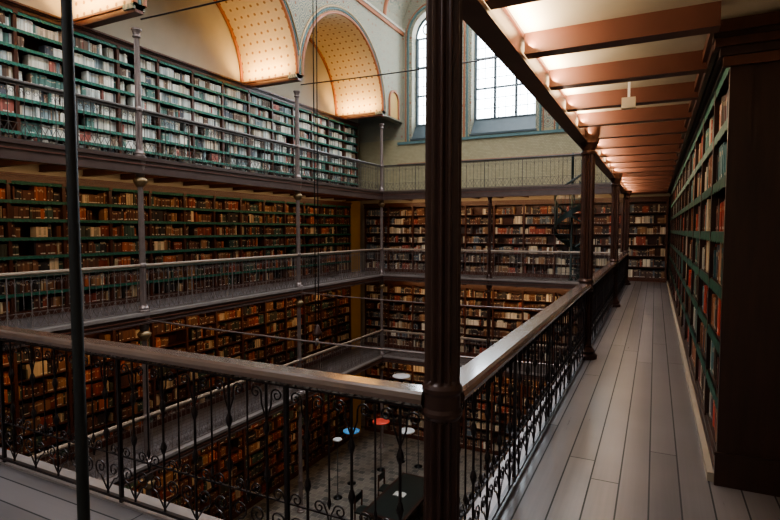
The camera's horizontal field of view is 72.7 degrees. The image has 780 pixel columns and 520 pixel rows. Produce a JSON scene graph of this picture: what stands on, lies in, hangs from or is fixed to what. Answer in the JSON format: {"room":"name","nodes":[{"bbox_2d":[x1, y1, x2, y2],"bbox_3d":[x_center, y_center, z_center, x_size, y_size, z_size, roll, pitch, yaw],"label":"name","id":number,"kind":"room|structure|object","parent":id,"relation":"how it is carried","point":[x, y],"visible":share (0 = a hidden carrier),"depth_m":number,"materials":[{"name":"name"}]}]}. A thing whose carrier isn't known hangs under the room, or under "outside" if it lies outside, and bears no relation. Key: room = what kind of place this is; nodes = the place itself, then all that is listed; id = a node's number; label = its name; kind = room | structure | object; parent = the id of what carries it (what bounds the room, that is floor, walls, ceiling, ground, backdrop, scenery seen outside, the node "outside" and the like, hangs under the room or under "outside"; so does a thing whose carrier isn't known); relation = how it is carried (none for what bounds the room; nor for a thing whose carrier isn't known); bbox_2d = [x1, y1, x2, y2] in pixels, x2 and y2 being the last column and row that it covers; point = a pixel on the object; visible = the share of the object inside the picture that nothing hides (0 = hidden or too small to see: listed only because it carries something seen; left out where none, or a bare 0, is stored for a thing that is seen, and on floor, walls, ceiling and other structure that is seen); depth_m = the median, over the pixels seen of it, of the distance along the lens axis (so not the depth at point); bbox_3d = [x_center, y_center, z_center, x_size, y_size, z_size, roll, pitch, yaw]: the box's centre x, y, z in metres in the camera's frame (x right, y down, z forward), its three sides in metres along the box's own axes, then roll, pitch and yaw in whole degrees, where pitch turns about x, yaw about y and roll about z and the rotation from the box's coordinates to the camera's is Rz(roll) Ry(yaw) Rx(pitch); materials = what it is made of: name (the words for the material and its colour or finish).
{"room":"library","nodes":[
{"label":"library","id":0,"kind":"room"},
{"bbox_2d":[0,0,358,201],"bbox_3d":[-6.014,-1.827,12.820,0.300,19.100,21.500,2,4,27],"label":"wall","id":1,"kind":"structure","parent":0,"point":[201,37],"depth_m":14.02,"materials":[{"name":"grey paint"}]},
{"bbox_2d":[0,270,394,329],"bbox_3d":[-5.066,0.991,12.393,1.920,0.080,20.700,2,4,27],"label":"floor","id":2,"kind":"structure","parent":0,"point":[24,321],"depth_m":11.92,"materials":[{"name":"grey wood"}]},
{"bbox_2d":[0,171,351,320],"bbox_3d":[-5.971,-0.383,12.069,0.480,2.700,19.270,2,4,27],"label":"bookcase","id":3,"kind":"object","parent":2,"relation":"on","point":[182,224],"visible":0.88,"depth_m":12.52,"materials":[{"name":"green wood"}]},
{"bbox_2d":[2,274,382,349],"bbox_3d":[-4.549,1.117,11.195,0.140,0.224,18.990,2,4,27],"label":"girder","id":4,"kind":"object","parent":2,"relation":"attached to","point":[136,319],"visible":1,"depth_m":11.60,"materials":[{"name":"paint"}]},
{"bbox_2d":[0,248,380,328],"bbox_3d":[-4.584,0.519,11.225,0.062,0.958,18.914,2,4,27],"label":"gallery railing","id":5,"kind":"object","parent":4,"relation":"on","point":[119,267],"visible":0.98,"depth_m":11.34,"materials":[{"name":"grey metal"}]},
{"bbox_2d":[59,342,397,479],"bbox_3d":[-5.066,4.036,12.565,1.920,0.080,20.700,2,4,27],"label":"floor","id":6,"kind":"structure","parent":0,"point":[346,356],"depth_m":12.96,"materials":[{"name":"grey wood"}]},
{"bbox_2d":[0,286,350,465],"bbox_3d":[-5.971,2.662,12.241,0.480,2.700,19.270,2,4,27],"label":"bookcase","id":7,"kind":"object","parent":6,"relation":"on","point":[278,318],"visible":0.66,"depth_m":13.19,"materials":[{"name":"brown wood"}]},
{"bbox_2d":[105,355,382,486],"bbox_3d":[-4.549,4.162,11.367,0.140,0.224,18.990,2,4,27],"label":"girder","id":8,"kind":"object","parent":6,"relation":"attached to","point":[187,449],"visible":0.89,"depth_m":12.41,"materials":[{"name":"metal"}]},
{"bbox_2d":[30,330,380,480],"bbox_3d":[-4.584,3.564,11.398,0.062,0.958,18.914,2,4,27],"label":"gallery railing","id":9,"kind":"object","parent":8,"relation":"on","point":[155,413],"visible":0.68,"depth_m":12.18,"materials":[{"name":"grey metal"}]},
{"bbox_2d":[122,0,404,123],"bbox_3d":[-5.347,-6.609,11.198,2.100,3.530,22.315,2,4,27],"label":"wall","id":10,"kind":"structure","parent":0,"point":[383,37],"depth_m":18.20,"materials":[{"name":"paint"}]},
{"bbox_2d":[73,2,144,27],"bbox_3d":[-5.701,-4.869,10.643,1.950,0.180,0.260,2,4,27],"label":"tie beam","id":11,"kind":"structure","parent":10,"relation":"attached to","point":[116,14],"depth_m":10.51,"materials":[{"name":"brown wood"}]},
{"bbox_2d":[72,0,381,115],"bbox_3d":[-5.723,-6.158,10.581,2.000,2.440,20.330,2,4,27],"label":"vault","id":12,"kind":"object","parent":10,"relation":"attached to","point":[261,30],"visible":0.86,"depth_m":15.28,"materials":[{"name":"beige paint"}]},
{"bbox_2d":[243,74,301,87],"bbox_3d":[-3.397,-5.130,15.242,1.950,0.180,0.260,2,4,27],"label":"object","id":13,"kind":"structure","parent":10,"relation":"attached to","point":[279,80],"depth_m":15.13,"materials":[{"name":"brown wood"}]},
{"bbox_2d":[338,112,384,119],"bbox_3d":[-1.094,-5.390,19.841,1.950,0.180,0.260,2,4,27],"label":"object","id":14,"kind":"structure","parent":10,"relation":"attached to","point":[368,114],"depth_m":19.73,"materials":[{"name":"brown wood"}]},
{"bbox_2d":[342,201,360,436],"bbox_3d":[-1.528,2.365,21.214,0.400,9.380,0.720,2,4,27],"label":"wall","id":15,"kind":"structure","parent":0,"point":[355,207],"depth_m":21.05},
{"bbox_2d":[233,426,503,519],"bbox_3d":[-0.513,7.763,10.607,12.600,0.200,21.500,2,4,27],"label":"floor","id":16,"kind":"structure","parent":0,"point":[363,455],"depth_m":17.91,"materials":[{"name":"tile"}]},
{"bbox_2d":[131,27,154,495],"bbox_3d":[-4.918,1.583,10.616,0.266,12.140,0.266,-1,3,-18],"label":"column","id":17,"kind":"structure","parent":16,"relation":"on","point":[140,181],"depth_m":10.46,"materials":[{"name":"metal"}]},
{"bbox_2d":[0,137,382,199],"bbox_3d":[-4.549,-1.883,11.025,0.140,0.314,18.990,2,4,27],"label":"girder","id":18,"kind":"object","parent":17,"relation":"attached to","point":[10,149],"depth_m":10.73,"materials":[{"name":"brown wood"}]},
{"bbox_2d":[124,393,349,519],"bbox_3d":[-5.971,5.957,12.427,0.480,3.200,19.270,2,4,27],"label":"bookcase","id":19,"kind":"object","parent":16,"relation":"on","point":[318,426],"visible":0.46,"depth_m":16.00,"materials":[{"name":"brown wood"}]},
{"bbox_2d":[293,90,304,513],"bbox_3d":[-2.615,1.322,15.215,0.266,12.140,0.266,-1,3,-18],"label":"column","id":20,"kind":"structure","parent":16,"relation":"on","point":[297,195],"depth_m":15.12,"materials":[{"name":"metal"}]},
{"bbox_2d":[333,437,341,499],"bbox_3d":[-1.609,6.405,16.287,0.280,1.870,0.280,2,4,27],"label":"floor lamp","id":21,"kind":"object","parent":16,"relation":"on","point":[336,439],"visible":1,"depth_m":16.26,"materials":[{"name":"black metal"}]},
{"bbox_2d":[343,428,359,484],"bbox_3d":[-1.251,6.402,17.227,0.540,1.770,0.540,2,4,27],"label":"floor lamp","id":22,"kind":"object","parent":16,"relation":"on","point":[357,430],"visible":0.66,"depth_m":17.15,"materials":[{"name":"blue metal"}]},
{"bbox_2d":[354,489,373,519],"bbox_3d":[-0.714,6.968,14.751,0.420,0.920,0.420,2,4,27],"label":"chair","id":23,"kind":"object","parent":16,"relation":"on","point":[359,495],"visible":0.61,"depth_m":14.78,"materials":[{"name":"wood"}]},
{"bbox_2d":[372,418,389,471],"bbox_3d":[-0.311,6.371,18.211,0.600,1.720,0.600,2,4,27],"label":"floor lamp","id":24,"kind":"object","parent":16,"relation":"on","point":[379,421],"visible":0.83,"depth_m":18.13,"materials":[{"name":"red metal"}]},
{"bbox_2d":[378,123,384,448],"bbox_3d":[-0.311,1.062,19.814,0.266,12.140,0.266,2,4,36],"label":"column","id":25,"kind":"structure","parent":16,"relation":"on","point":[381,203],"depth_m":19.71,"materials":[{"name":"grey metal"}]},
{"bbox_2d":[378,469,388,495],"bbox_3d":[-0.088,6.897,16.001,0.420,0.920,0.420,2,4,27],"label":"chair","id":26,"kind":"object","parent":16,"relation":"on","point":[381,476],"visible":0.51,"depth_m":16.02,"materials":[{"name":"wood"}]},
{"bbox_2d":[361,472,423,519],"bbox_3d":[0.359,7.031,15.001,1.200,0.764,2.600,2,4,27],"label":"table","id":27,"kind":"object","parent":16,"relation":"on","point":[412,485],"visible":0.63,"depth_m":14.74,"materials":[{"name":"brown wood"}]},
{"bbox_2d":[393,491,405,497],"bbox_3d":[0.270,6.633,15.023,0.340,0.030,0.240,2,4,27],"label":"open book","id":28,"kind":"object","parent":27,"relation":"on","point":[396,493],"visible":0.68,"depth_m":15.01,"materials":[{"name":"paper"}]},
{"bbox_2d":[392,373,409,462],"bbox_3d":[0.404,5.635,18.819,0.640,3.120,0.640,2,4,27],"label":"floor lamp","id":29,"kind":"object","parent":16,"relation":"on","point":[401,376],"visible":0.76,"depth_m":18.72,"materials":[{"name":"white metal"}]},
{"bbox_2d":[402,427,414,472],"bbox_3d":[0.538,6.383,17.114,0.520,1.820,0.520,2,4,27],"label":"floor lamp","id":30,"kind":"object","parent":16,"relation":"on","point":[409,430],"visible":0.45,"depth_m":17.08,"materials":[{"name":"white metal"}]},
{"bbox_2d":[414,409,421,467],"bbox_3d":[0.985,5.808,18.425,0.520,2.820,0.520,2,4,27],"label":"floor lamp","id":31,"kind":"object","parent":16,"relation":"on","point":[418,465],"visible":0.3,"depth_m":18.44,"materials":[{"name":"black metal"}]},
{"bbox_2d":[422,0,462,519],"bbox_3d":[0.217,2.053,2.303,0.281,12.140,0.281,2,4,27],"label":"column","id":32,"kind":"structure","parent":16,"relation":"on","point":[441,386],"depth_m":2.14,"materials":[{"name":"brown metal"}]},
{"bbox_2d":[365,362,552,454],"bbox_3d":[3.307,5.539,19.812,9.620,3.200,0.380,2,4,27],"label":"bookcase","id":33,"kind":"object","parent":16,"relation":"on","point":[416,373],"visible":0.23,"depth_m":20.15,"materials":[{"name":"brown wood"}]},
{"bbox_2d":[484,197,492,469],"bbox_3d":[3.356,2.548,18.061,0.228,9.370,0.228,2,4,27],"label":"column","id":34,"kind":"structure","parent":16,"relation":"on","point":[488,276],"depth_m":17.89,"materials":[{"name":"metal"}]},
{"bbox_2d":[383,355,557,381],"bbox_3d":[3.374,3.784,18.055,8.100,0.224,0.140,2,4,27],"label":"girder","id":35,"kind":"object","parent":34,"relation":"attached to","point":[386,358],"depth_m":19.23,"materials":[{"name":"metal"}]},
{"bbox_2d":[383,274,578,288],"bbox_3d":[3.374,0.738,17.883,8.100,0.224,0.140,2,4,27],"label":"girder","id":36,"kind":"object","parent":34,"relation":"attached to","point":[389,277],"depth_m":17.65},
{"bbox_2d":[383,183,620,199],"bbox_3d":[3.374,-2.262,17.713,8.100,0.314,0.140,2,4,27],"label":"girder","id":37,"kind":"object","parent":34,"relation":"attached to","point":[600,188],"depth_m":17.34,"materials":[{"name":"brown wood"}]},
{"bbox_2d":[572,126,600,359],"bbox_3d":[2.521,1.793,6.902,0.303,12.140,0.303,-1,3,-22],"label":"column","id":38,"kind":"structure","parent":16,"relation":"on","point":[588,153],"depth_m":6.72,"materials":[{"name":"brown metal"}]},
{"bbox_2d":[140,0,227,19],"bbox_3d":[-1.199,-4.479,8.410,8.039,0.134,0.060,2,4,27],"label":"rod","id":39,"kind":"object","parent":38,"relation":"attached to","point":[214,2],"visible":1,"depth_m":9.67,"materials":[{"name":"metal"}]},
{"bbox_2d":[148,320,565,365],"bbox_3d":[-1.199,1.351,8.740,8.039,0.134,0.060,2,4,27],"label":"rod","id":40,"kind":"object","parent":38,"relation":"attached to","point":[316,341],"visible":0.8,"depth_m":8.75,"materials":[{"name":"grey paint"}]},
{"bbox_2d":[463,0,626,192],"bbox_3d":[3.547,-1.765,8.930,0.140,0.314,15.500,2,4,27],"label":"girder","id":41,"kind":"object","parent":38,"relation":"on","point":[498,29],"depth_m":3.53,"materials":[{"name":"brown wood"}]},
{"bbox_2d":[609,173,622,306],"bbox_3d":[4.825,1.532,11.501,0.303,12.140,0.303,2,4,30],"label":"column","id":42,"kind":"structure","parent":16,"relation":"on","point":[615,181],"depth_m":11.32,"materials":[{"name":"brown metal"}]},
{"bbox_2d":[303,292,577,311],"bbox_3d":[1.105,1.091,13.339,8.039,0.134,0.060,2,4,27],"label":"rod","id":43,"kind":"object","parent":42,"relation":"attached to","point":[303,292],"visible":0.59,"depth_m":13.55,"materials":[{"name":"grey paint"}]},
{"bbox_2d":[623,191,631,284],"bbox_3d":[7.128,1.272,16.099,0.303,12.140,0.303,1,4,23],"label":"column","id":44,"kind":"structure","parent":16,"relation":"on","point":[627,197],"depth_m":15.92,"materials":[{"name":"brown metal"}]},
{"bbox_2d":[367,0,410,28],"bbox_3d":[-0.513,-9.638,9.511,8.255,2.786,20.700,2,4,27],"label":"ceiling","id":45,"kind":"structure","parent":0,"point":[395,10],"depth_m":19.78,"materials":[{"name":"paint"}]},
{"bbox_2d":[312,0,321,337],"bbox_3d":[-1.698,-4.362,12.027,0.240,12.550,0.240,2,4,27],"label":"cable","id":46,"kind":"object","parent":45,"relation":"hanging from","point":[317,332],"visible":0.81,"depth_m":12.17,"materials":[{"name":"black metal"}]},
{"bbox_2d":[0,281,779,519],"bbox_3d":[0.336,1.144,9.695,10.000,0.080,20.700,2,4,27],"label":"floor","id":47,"kind":"structure","parent":0,"point":[621,442],"depth_m":3.85,"materials":[{"name":"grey wood"}]},
{"bbox_2d":[61,0,89,519],"bbox_3d":[-1.364,-4.073,2.065,0.100,11.200,0.100,2,4,27],"label":"pole","id":48,"kind":"object","parent":47,"relation":"on","point":[72,181],"visible":1,"depth_m":2.28,"materials":[{"name":"black metal"}]},
{"bbox_2d":[0,448,221,519],"bbox_3d":[-3.483,1.513,4.194,8.100,0.224,0.140,2,4,27],"label":"girder","id":49,"kind":"object","parent":47,"relation":"attached to","point":[174,508],"visible":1,"depth_m":3.31,"materials":[{"name":"metal"}]},
{"bbox_2d":[0,325,423,519],"bbox_3d":[-3.488,0.923,4.095,8.170,0.958,0.121,2,4,27],"label":"gallery railing","id":50,"kind":"object","parent":49,"relation":"on","point":[400,394],"visible":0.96,"depth_m":2.86,"materials":[{"name":"metal"}]},
{"bbox_2d":[466,317,603,519],"bbox_3d":[3.603,1.229,9.211,0.140,0.224,15.250,2,4,27],"label":"girder","id":51,"kind":"object","parent":47,"relation":"attached to","point":[494,500],"visible":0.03,"depth_m":3.58,"materials":[{"name":"metal"}]},
{"bbox_2d":[459,283,590,519],"bbox_3d":[1.363,0.898,4.532,0.154,0.958,5.002,2,4,27],"label":"gallery railing","id":52,"kind":"object","parent":51,"relation":"on","point":[492,362],"visible":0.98,"depth_m":3.46,"materials":[{"name":"metal"}]},
{"bbox_2d":[591,262,616,343],"bbox_3d":[3.673,0.637,9.144,0.154,0.958,4.972,2,4,27],"label":"gallery railing","id":53,"kind":"object","parent":51,"relation":"on","point":[603,284],"visible":0.83,"depth_m":8.92,"materials":[{"name":"metal"}]},
{"bbox_2d":[617,252,627,297],"bbox_3d":[5.977,0.377,13.743,0.154,0.958,4.972,2,4,27],"label":"gallery railing","id":54,"kind":"object","parent":51,"relation":"on","point":[622,258],"visible":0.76,"depth_m":14.05,"materials":[{"name":"metal"}]},
{"bbox_2d":[628,196,668,281],"bbox_3d":[8.203,-0.662,17.008,1.270,2.700,0.380,2,4,27],"label":"bookcase","id":55,"kind":"object","parent":47,"relation":"on","point":[648,224],"visible":0.84,"depth_m":16.98,"materials":[{"name":"brown wood"}]},
{"bbox_2d":[666,281,713,481],"bbox_3d":[5.398,1.053,10.055,0.039,0.060,14.720,2,4,27],"label":"baseboard","id":56,"kind":"structure","parent":47,"relation":"on","point":[709,472],"depth_m":4.70,"materials":[{"name":"beige wood"}]},
{"bbox_2d":[667,11,779,496],"bbox_3d":[5.611,-0.366,9.829,0.700,2.920,14.950,2,4,27],"label":"bookcase","id":57,"kind":"object","parent":47,"relation":"on","point":[724,279],"visible":1,"depth_m":3.33,"materials":[{"name":"brown wood"}]},
{"bbox_2d":[669,89,728,441],"bbox_3d":[5.570,-0.329,9.935,0.229,2.593,14.728,2,4,27],"label":"books","id":58,"kind":"object","parent":57,"relation":"on","point":[698,193],"depth_m":5.23,"materials":[{"name":"paper"}]},
{"bbox_2d":[301,57,497,84],"bbox_3d":[1.105,-4.740,13.009,8.039,0.134,0.060,2,4,27],"label":"rod","id":59,"kind":"object","parent":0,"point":[493,57],"visible":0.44,"depth_m":13.60,"materials":[{"name":"metal"}]},
{"bbox_2d":[388,349,555,373],"bbox_3d":[3.754,3.683,18.811,8.100,0.080,1.620,2,4,27],"label":"floor","id":60,"kind":"structure","parent":0,"point":[393,352],"depth_m":19.57,"materials":[{"name":"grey wood"}]},
{"bbox_2d":[364,280,577,364],"bbox_3d":[3.307,2.244,19.625,9.620,2.700,0.380,2,4,27],"label":"bookcase","id":61,"kind":"object","parent":60,"relation":"on","point":[397,316],"visible":0.45,"depth_m":19.81,"materials":[{"name":"brown wood"}]},
{"bbox_2d":[384,329,563,374],"bbox_3d":[3.405,3.187,18.072,8.132,0.958,0.062,2,4,27],"label":"gallery railing","id":62,"kind":"object","parent":60,"relation":"attached to","point":[390,331],"visible":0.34,"depth_m":19.10,"materials":[{"name":"grey metal"}]},
{"bbox_2d":[395,272,578,281],"bbox_3d":[3.754,0.638,18.638,8.100,0.080,1.620,2,4,27],"label":"floor","id":63,"kind":"structure","parent":0,"point":[397,273],"depth_m":18.44,"materials":[{"name":"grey wood"}]},
{"bbox_2d":[363,197,623,278],"bbox_3d":[3.307,-0.801,19.453,9.620,2.700,0.380,2,4,27],"label":"bookcase","id":64,"kind":"object","parent":63,"relation":"on","point":[523,225],"visible":0.62,"depth_m":19.11,"materials":[{"name":"brown wood"}]},
{"bbox_2d":[384,248,621,280],"bbox_3d":[3.405,0.141,17.900,8.132,0.958,0.062,2,4,27],"label":"gallery railing","id":65,"kind":"object","parent":63,"relation":"attached to","point":[385,249],"visible":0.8,"depth_m":17.61,"materials":[{"name":"grey metal"}]},
{"bbox_2d":[554,153,581,280],"bbox_3d":[5.927,-1.424,17.276,1.120,4.190,1.121,2,4,27],"label":"spiral staircase","id":66,"kind":"structure","parent":63,"relation":"on","point":[569,243],"depth_m":17.25,"materials":[{"name":"black metal"}]},
{"bbox_2d":[358,0,670,425],"bbox_3d":[4.170,-2.301,19.417,12.000,18.900,0.560,2,4,27],"label":"wall","id":67,"kind":"structure","parent":0,"point":[369,128],"depth_m":19.64,"materials":[{"name":"beige paint"}]},
{"bbox_2d":[416,18,425,125],"bbox_3d":[1.858,-7.443,20.486,1.954,4.346,0.120,2,4,27],"label":"tracery","id":68,"kind":"object","parent":67,"relation":"attached to","point":[424,20],"visible":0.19,"depth_m":20.84,"materials":[{"name":"metal"}]},
{"bbox_2d":[418,21,425,123],"bbox_3d":[1.885,-7.435,20.540,1.850,4.225,0.001,2,4,27],"label":"glass","id":69,"kind":"object","parent":68,"relation":"attached to","point":[422,44],"visible":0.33,"depth_m":20.85,"materials":[{"name":"grey glass"}]},
{"bbox_2d":[405,3,464,141],"bbox_3d":[1.674,-7.200,20.132,2.405,5.202,0.080,2,4,27],"label":"trim","id":70,"kind":"structure","parent":67,"relation":"attached to","point":[424,7],"depth_m":20.56,"materials":[{"name":"beige paint"}]},
{"bbox_2d":[397,129,575,163],"bbox_3d":[4.863,-4.063,18.690,10.200,0.900,0.060,2,4,27],"label":"trim","id":71,"kind":"structure","parent":67,"relation":"attached to","point":[555,130],"depth_m":19.04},
{"bbox_2d":[464,23,543,136],"bbox_3d":[4.045,-7.258,18.942,2.905,5.452,0.080,2,4,27],"label":"trim","id":72,"kind":"structure","parent":67,"relation":"attached to","point":[465,30],"depth_m":19.54,"materials":[{"name":"beige paint"}]},
{"bbox_2d":[474,33,535,120],"bbox_3d":[4.228,-7.491,19.296,2.454,4.577,0.120,2,4,27],"label":"tracery","id":73,"kind":"object","parent":67,"relation":"attached to","point":[476,73],"visible":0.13,"depth_m":19.55,"materials":[{"name":"metal"}]},
{"bbox_2d":[477,37,533,118],"bbox_3d":[4.255,-7.493,19.349,2.350,4.475,0.001,2,4,27],"label":"glass","id":74,"kind":"object","parent":73,"relation":"attached to","point":[505,80],"visible":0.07,"depth_m":19.54,"materials":[{"name":"grey glass"}]},
{"bbox_2d":[484,0,779,194],"bbox_3d":[4.777,-1.761,9.266,1.820,0.169,17.200,2,4,27],"label":"ceiling","id":75,"kind":"structure","parent":0,"point":[591,50],"depth_m":3.92,"materials":[{"name":"brown wood"}]},
{"bbox_2d":[621,82,635,109],"bbox_3d":[2.067,-1.431,4.584,0.110,0.240,0.080,2,4,27],"label":"ceiling speaker","id":76,"kind":"object","parent":75,"relation":"hanging from","point":[628,102],"depth_m":4.56},
{"bbox_3d":[-5.066,-2.054,12.220,1.920,0.080,20.700,2,4,27],"label":"floor","id":77,"kind":"structure","parent":0,"visible":0},
{"bbox_2d":[0,0,359,186],"bbox_3d":[-5.837,-3.468,12.163,0.480,2.750,19.870,2,4,27],"label":"bookcase","id":78,"kind":"object","parent":77,"relation":"on","point":[30,37],"visible":0.69,"depth_m":12.45,"materials":[{"name":"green wood"}]},
{"bbox_2d":[0,159,373,200],"bbox_3d":[-5.066,-1.929,12.227,1.920,0.169,20.700,2,4,27],"label":"ceiling beams","id":79,"kind":"structure","parent":77,"relation":"attached to","point":[44,168],"depth_m":12.71,"materials":[{"name":"brown wood"}]},
{"bbox_2d":[0,75,380,190],"bbox_3d":[-4.584,-2.526,11.053,0.045,0.958,18.914,2,4,27],"label":"gallery railing","id":80,"kind":"object","parent":77,"relation":"attached to","point":[57,91],"visible":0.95,"depth_m":11.37,"materials":[{"name":"metal"}]},
{"bbox_3d":[2.770,-2.435,18.957,5.900,0.080,1.620,2,4,27],"label":"floor","id":81,"kind":"structure","parent":0,"visible":0},
{"bbox_2d":[408,196,528,200],"bbox_3d":[2.770,-2.310,18.964,5.900,0.169,1.620,2,4,27],"label":"ceiling beams","id":82,"kind":"structure","parent":81,"relation":"attached to","point":[521,196],"depth_m":18.92,"materials":[{"name":"brown wood"}]},
{"bbox_2d":[384,153,611,190],"bbox_3d":[3.405,-2.904,17.727,8.132,0.958,0.062,2,4,27],"label":"gallery railing","id":83,"kind":"object","parent":81,"relation":"attached to","point":[576,154],"visible":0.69,"depth_m":17.43,"materials":[{"name":"grey metal"}]}
]}

